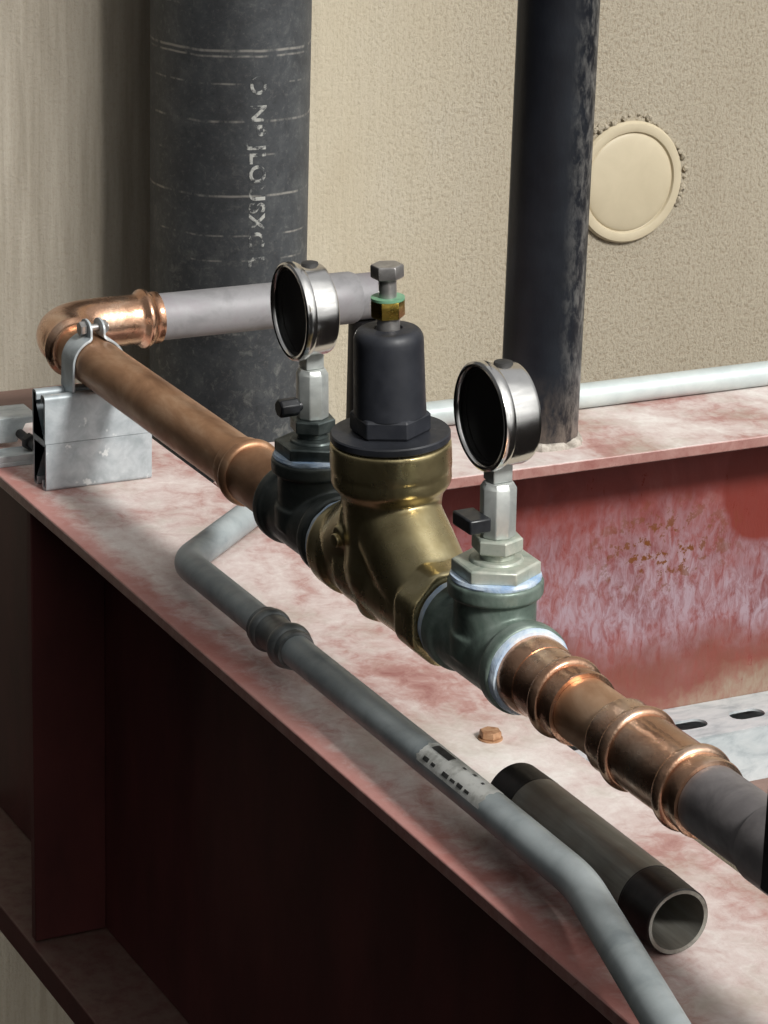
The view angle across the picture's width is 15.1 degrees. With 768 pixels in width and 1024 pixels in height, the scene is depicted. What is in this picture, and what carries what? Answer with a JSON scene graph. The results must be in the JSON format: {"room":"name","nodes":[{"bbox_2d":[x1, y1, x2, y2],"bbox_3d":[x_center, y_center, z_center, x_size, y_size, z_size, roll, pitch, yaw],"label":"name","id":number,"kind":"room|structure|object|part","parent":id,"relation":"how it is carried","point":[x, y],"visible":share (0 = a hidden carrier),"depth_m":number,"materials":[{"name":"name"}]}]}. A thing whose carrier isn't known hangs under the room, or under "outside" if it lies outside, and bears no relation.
{"room":"mechanical room","nodes":[
{"label":"mechanical room","id":0,"kind":"room"},
{"bbox_2d":[36,289,166,374],"bbox_3d":[-0.246,-0.156,2.505,0.128,0.053,0.100,-8,21,-26],"label":"copper elbow","id":1,"kind":"object","parent":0,"point":[139,318],"visible":0.62,"depth_m":2.52,"materials":[{"name":"orange metal"}]},
{"bbox_2d":[56,327,246,480],"bbox_3d":[-0.182,-0.085,2.306,0.041,0.041,0.334,-8,21,-26],"label":"copper pipe","id":2,"kind":"object","parent":1,"relation":"attached to","point":[195,433],"visible":0.69,"depth_m":2.28,"materials":[{"name":"brown metal"}]},
{"bbox_2d":[159,282,273,339],"bbox_3d":[-0.129,-0.181,2.587,0.162,0.041,0.041,-8,21,-26],"label":"pipe","id":3,"kind":"object","parent":1,"relation":"attached to","point":[241,308],"visible":0.45,"depth_m":2.56,"materials":[{"name":"grey metal"}]},
{"bbox_2d":[329,271,377,324],"bbox_3d":[-0.030,-0.195,2.635,0.073,0.048,0.048,-8,21,-26],"label":"fitting","id":4,"kind":"object","parent":3,"relation":"attached to","point":[354,291],"visible":0.38,"depth_m":2.62,"materials":[{"name":"grey metal"}]},
{"bbox_2d":[346,319,375,418],"bbox_3d":[-0.025,0.146,2.761,0.035,0.684,0.035,-8,21,-26],"label":"pipe","id":5,"kind":"object","parent":4,"relation":"attached to","point":[352,328],"visible":0.1,"depth_m":2.65,"materials":[{"name":"metal"}]},
{"bbox_2d":[0,0,767,1023],"bbox_3d":[0.728,-0.520,3.652,3.500,3.000,0.200,-8,21,-26],"label":"wall","id":6,"kind":"structure","parent":0,"point":[411,101],"depth_m":3.22,"materials":[{"name":"beige paint"}]},
{"bbox_2d":[588,112,687,242],"bbox_3d":[0.286,-0.385,3.341,0.153,0.152,0.014,-8,21,-26],"label":"cover plate","id":7,"kind":"object","parent":6,"relation":"attached to","point":[636,173],"visible":0.94,"depth_m":3.34,"materials":[{"name":"beige paint"}]},
{"bbox_2d":[0,383,767,1023],"bbox_3d":[0.152,0.445,1.794,0.160,0.438,2.330,-8,21,-26],"label":"steel beam","id":8,"kind":"structure","parent":0,"point":[192,831],"depth_m":2.23,"materials":[{"name":"metal"}]},
{"bbox_2d":[0,404,33,467],"bbox_3d":[-0.332,-0.066,2.516,0.150,0.027,0.090,-8,21,-26],"label":"clamp","id":9,"kind":"object","parent":8,"relation":"attached to","point":[13,418],"visible":0.56,"depth_m":2.52,"materials":[{"name":"metal"}]},
{"bbox_3d":[-0.338,-0.076,2.540,0.062,0.023,0.038,-8,21,-26],"label":"upright plate","id":10,"kind":"part","parent":9,"relation":"part of","materials":[{"name":"grey metal"}]},
{"bbox_3d":[-0.337,-0.092,2.647,0.160,0.010,0.095,-8,21,-26],"label":"splice plate","id":11,"kind":"part","parent":8,"relation":"part of","materials":[{"name":"metal"}]},
{"bbox_2d":[33,432,151,490],"bbox_3d":[-0.245,-0.046,2.446,0.095,0.041,0.030,-8,21,-26],"label":"channel","id":12,"kind":"object","parent":8,"relation":"on","point":[73,464],"visible":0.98,"depth_m":2.43,"materials":[{"name":"metal"}]},
{"bbox_2d":[32,383,147,444],"bbox_3d":[-0.245,-0.086,2.432,0.095,0.041,0.030,-8,21,-26],"label":"channel","id":13,"kind":"object","parent":12,"relation":"on","point":[58,415],"visible":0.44,"depth_m":2.41,"materials":[{"name":"metal"}]},
{"bbox_2d":[61,317,122,392],"bbox_3d":[-0.242,-0.128,2.418,0.048,0.069,0.027,-8,21,-26],"label":"clamp","id":14,"kind":"object","parent":13,"relation":"attached to","point":[77,342],"visible":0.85,"depth_m":2.41,"materials":[{"name":"metal"}]},
{"bbox_2d":[174,505,690,1023],"bbox_3d":[0.002,0.189,1.874,0.148,0.112,1.163,-3,20,-13],"label":"conduit pipe","id":15,"kind":"object","parent":8,"relation":"on","point":[649,997],"visible":0.77,"depth_m":1.79,"materials":[{"name":"grey metal"}]},
{"bbox_2d":[246,607,313,669],"bbox_3d":[-0.074,0.089,2.057,0.034,0.034,0.059,-8,21,-26],"label":"coupling","id":16,"kind":"object","parent":15,"relation":"attached to","point":[268,629],"visible":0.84,"depth_m":2.05,"materials":[{"name":"grey metal"}]},
{"bbox_2d":[423,746,483,794],"bbox_3d":[0.044,0.161,1.810,0.013,0.008,0.067,-7,21,-24],"label":"print","id":17,"kind":"object","parent":15,"relation":"on","point":[445,771],"depth_m":1.81},
{"bbox_2d":[478,726,502,743],"bbox_3d":[0.072,0.150,1.960,0.017,0.006,0.017,-8,21,-26],"label":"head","id":18,"kind":"object","parent":8,"relation":"attached to","point":[491,735],"visible":1,"depth_m":1.96},
{"bbox_2d":[478,735,502,743],"bbox_3d":[0.072,0.153,1.960,0.017,0.001,0.017,-8,21,-26],"label":"washer","id":19,"kind":"object","parent":18,"relation":"in","point":[491,739],"depth_m":1.95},
{"bbox_2d":[491,763,707,953],"bbox_3d":[0.126,0.206,1.747,0.042,0.042,0.193,-8,21,-26],"label":"pipe nipple","id":20,"kind":"object","parent":8,"relation":"on","point":[663,910],"visible":0.73,"depth_m":1.70,"materials":[{"name":"black metal"}]},
{"bbox_2d":[306,260,462,665],"bbox_3d":[0.009,-0.041,1.915,0.082,0.250,0.160,-8,21,-26],"label":"pressure regulator","id":21,"kind":"object","parent":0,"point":[389,542],"visible":0.86,"depth_m":1.89,"materials":[{"name":"gold metal"}]},
{"bbox_2d":[252,431,340,567],"bbox_3d":[-0.048,-0.009,2.049,0.062,0.092,0.094,-8,21,-26],"label":"fitting","id":22,"kind":"object","parent":21,"relation":"attached to","point":[298,488],"visible":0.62,"depth_m":2.02,"materials":[{"name":"metal"}]},
{"bbox_2d":[213,437,274,511],"bbox_3d":[-0.087,-0.021,2.128,0.052,0.052,0.090,-8,21,-26],"label":"adapter","id":23,"kind":"object","parent":22,"relation":"attached to","point":[240,465],"visible":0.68,"depth_m":2.13,"materials":[{"name":"brown metal"}]},
{"bbox_2d":[275,367,334,440],"bbox_3d":[-0.053,-0.076,2.026,0.029,0.051,0.044,19,25,40],"label":"valve","id":24,"kind":"object","parent":22,"relation":"on","point":[311,419],"visible":0.99,"depth_m":2.02,"materials":[{"name":"silver metal"}]},
{"bbox_3d":[-0.066,-0.073,2.022,0.018,0.013,0.013,-10,22,-25],"label":"lever","id":25,"kind":"part","parent":24,"relation":"part of","materials":[{"name":"black plastic"}]},
{"bbox_2d":[270,260,339,369],"bbox_3d":[-0.054,-0.136,2.007,0.028,0.076,0.069,-7,21,-24],"label":"pressure gauge","id":26,"kind":"object","parent":24,"relation":"on","point":[305,312],"visible":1,"depth_m":1.99,"materials":[{"name":"silver metal"}]},
{"bbox_3d":[-0.051,-0.106,2.020,0.014,0.012,0.014,-10,22,-25],"label":"stem","id":27,"kind":"part","parent":26,"relation":"part of","materials":[{"name":"silver metal"}]},
{"bbox_2d":[371,292,404,303],"bbox_3d":[0.002,-0.139,1.886,0.022,0.002,0.022,-11,23,-25],"label":"washer","id":28,"kind":"object","parent":21,"relation":"in","point":[400,297],"depth_m":1.88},
{"bbox_2d":[417,548,567,714],"bbox_3d":[0.069,0.070,1.831,0.064,0.093,0.101,-9,22,-25],"label":"fitting","id":29,"kind":"object","parent":21,"relation":"attached to","point":[470,622],"visible":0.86,"depth_m":1.80,"materials":[{"name":"green metal"}]},
{"bbox_2d":[453,479,522,561],"bbox_3d":[0.066,0.005,1.804,0.041,0.050,0.032,-9,22,-25],"label":"valve","id":30,"kind":"object","parent":29,"relation":"on","point":[492,528],"visible":1,"depth_m":1.80,"materials":[{"name":"silver metal"}]},
{"bbox_3d":[0.056,0.005,1.799,0.018,0.009,0.024,-9,22,-25],"label":"lever","id":31,"kind":"part","parent":30,"relation":"part of","materials":[{"name":"black plastic"}]},
{"bbox_2d":[453,359,541,483],"bbox_3d":[0.070,-0.056,1.785,0.028,0.078,0.069,-9,22,-25],"label":"pressure gauge","id":32,"kind":"object","parent":30,"relation":"on","point":[497,410],"visible":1,"depth_m":1.77,"materials":[{"name":"silver metal"}]},
{"bbox_3d":[0.071,-0.026,1.796,0.014,0.012,0.014,-9,22,-25],"label":"stem","id":33,"kind":"part","parent":32,"relation":"part of","materials":[{"name":"silver metal"}]},
{"bbox_2d":[496,635,613,745],"bbox_3d":[0.103,0.108,1.774,0.053,0.053,0.074,-8,21,-26],"label":"adapter","id":34,"kind":"object","parent":29,"relation":"attached to","point":[534,673],"visible":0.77,"depth_m":1.76,"materials":[{"name":"orange metal"}]},
{"bbox_2d":[553,678,625,754],"bbox_3d":[0.129,0.125,1.725,0.041,0.041,0.042,-8,21,-26],"label":"copper pipe","id":35,"kind":"object","parent":34,"relation":"attached to","point":[578,704],"visible":0.61,"depth_m":1.72,"materials":[{"name":"orange metal"}]},
{"bbox_2d":[585,698,742,838],"bbox_3d":[0.161,0.147,1.666,0.054,0.054,0.098,-8,21,-26],"label":"coupling","id":36,"kind":"object","parent":35,"relation":"attached to","point":[636,747],"visible":0.87,"depth_m":1.65,"materials":[{"name":"orange metal"}]},
{"bbox_2d":[678,765,766,865],"bbox_3d":[0.196,0.171,1.601,0.043,0.043,0.058,-8,21,-26],"label":"pipe","id":37,"kind":"object","parent":36,"relation":"attached to","point":[714,804],"visible":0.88,"depth_m":1.59,"materials":[{"name":"grey metal"}]},
{"bbox_2d":[733,794,767,895],"bbox_3d":[0.257,0.199,1.468,0.060,0.084,0.238,-8,21,-26],"label":"pipe sleeve","id":38,"kind":"object","parent":37,"relation":"attached to","point":[750,849],"visible":1,"depth_m":1.55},
{"bbox_2d":[213,385,767,793],"bbox_3d":[0.661,0.034,2.901,1.808,0.357,0.182,-8,21,-26],"label":"steel beam","id":39,"kind":"structure","parent":0,"point":[648,535],"depth_m":2.69,"materials":[{"name":"metal"}]},
{"bbox_2d":[502,0,599,451],"bbox_3d":[0.159,-0.774,2.353,0.083,1.500,0.081,-8,21,-26],"label":"riser pipe","id":40,"kind":"object","parent":39,"relation":"on","point":[556,53],"visible":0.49,"depth_m":2.50,"materials":[{"name":"black metal"}]},
{"bbox_2d":[426,361,767,424],"bbox_3d":[0.731,-0.183,2.951,1.587,0.023,0.023,-8,21,-26],"label":"conduit pipe","id":41,"kind":"object","parent":39,"relation":"on","point":[754,374],"visible":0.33,"depth_m":2.71,"materials":[{"name":"white metal"}]},
{"bbox_2d":[567,691,767,780],"bbox_3d":[0.497,0.195,2.844,1.390,0.055,0.070,-8,21,-26],"label":"strut","id":42,"kind":"object","parent":39,"relation":"on","point":[737,726],"visible":0.19,"depth_m":2.74,"materials":[{"name":"silver metal"}]},
{"bbox_3d":[0.900,1.090,3.757,3.500,0.100,1.160,-8,21,-26],"label":"floor","id":43,"kind":"structure","parent":0,"visible":0},
{"bbox_2d":[149,0,311,482],"bbox_3d":[-0.162,-0.274,3.020,0.164,2.900,0.164,-8,21,-26],"label":"pipe","id":44,"kind":"object","parent":43,"relation":"on","point":[230,79],"visible":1,"depth_m":2.93,"materials":[{"name":"black metal"}]}
]}

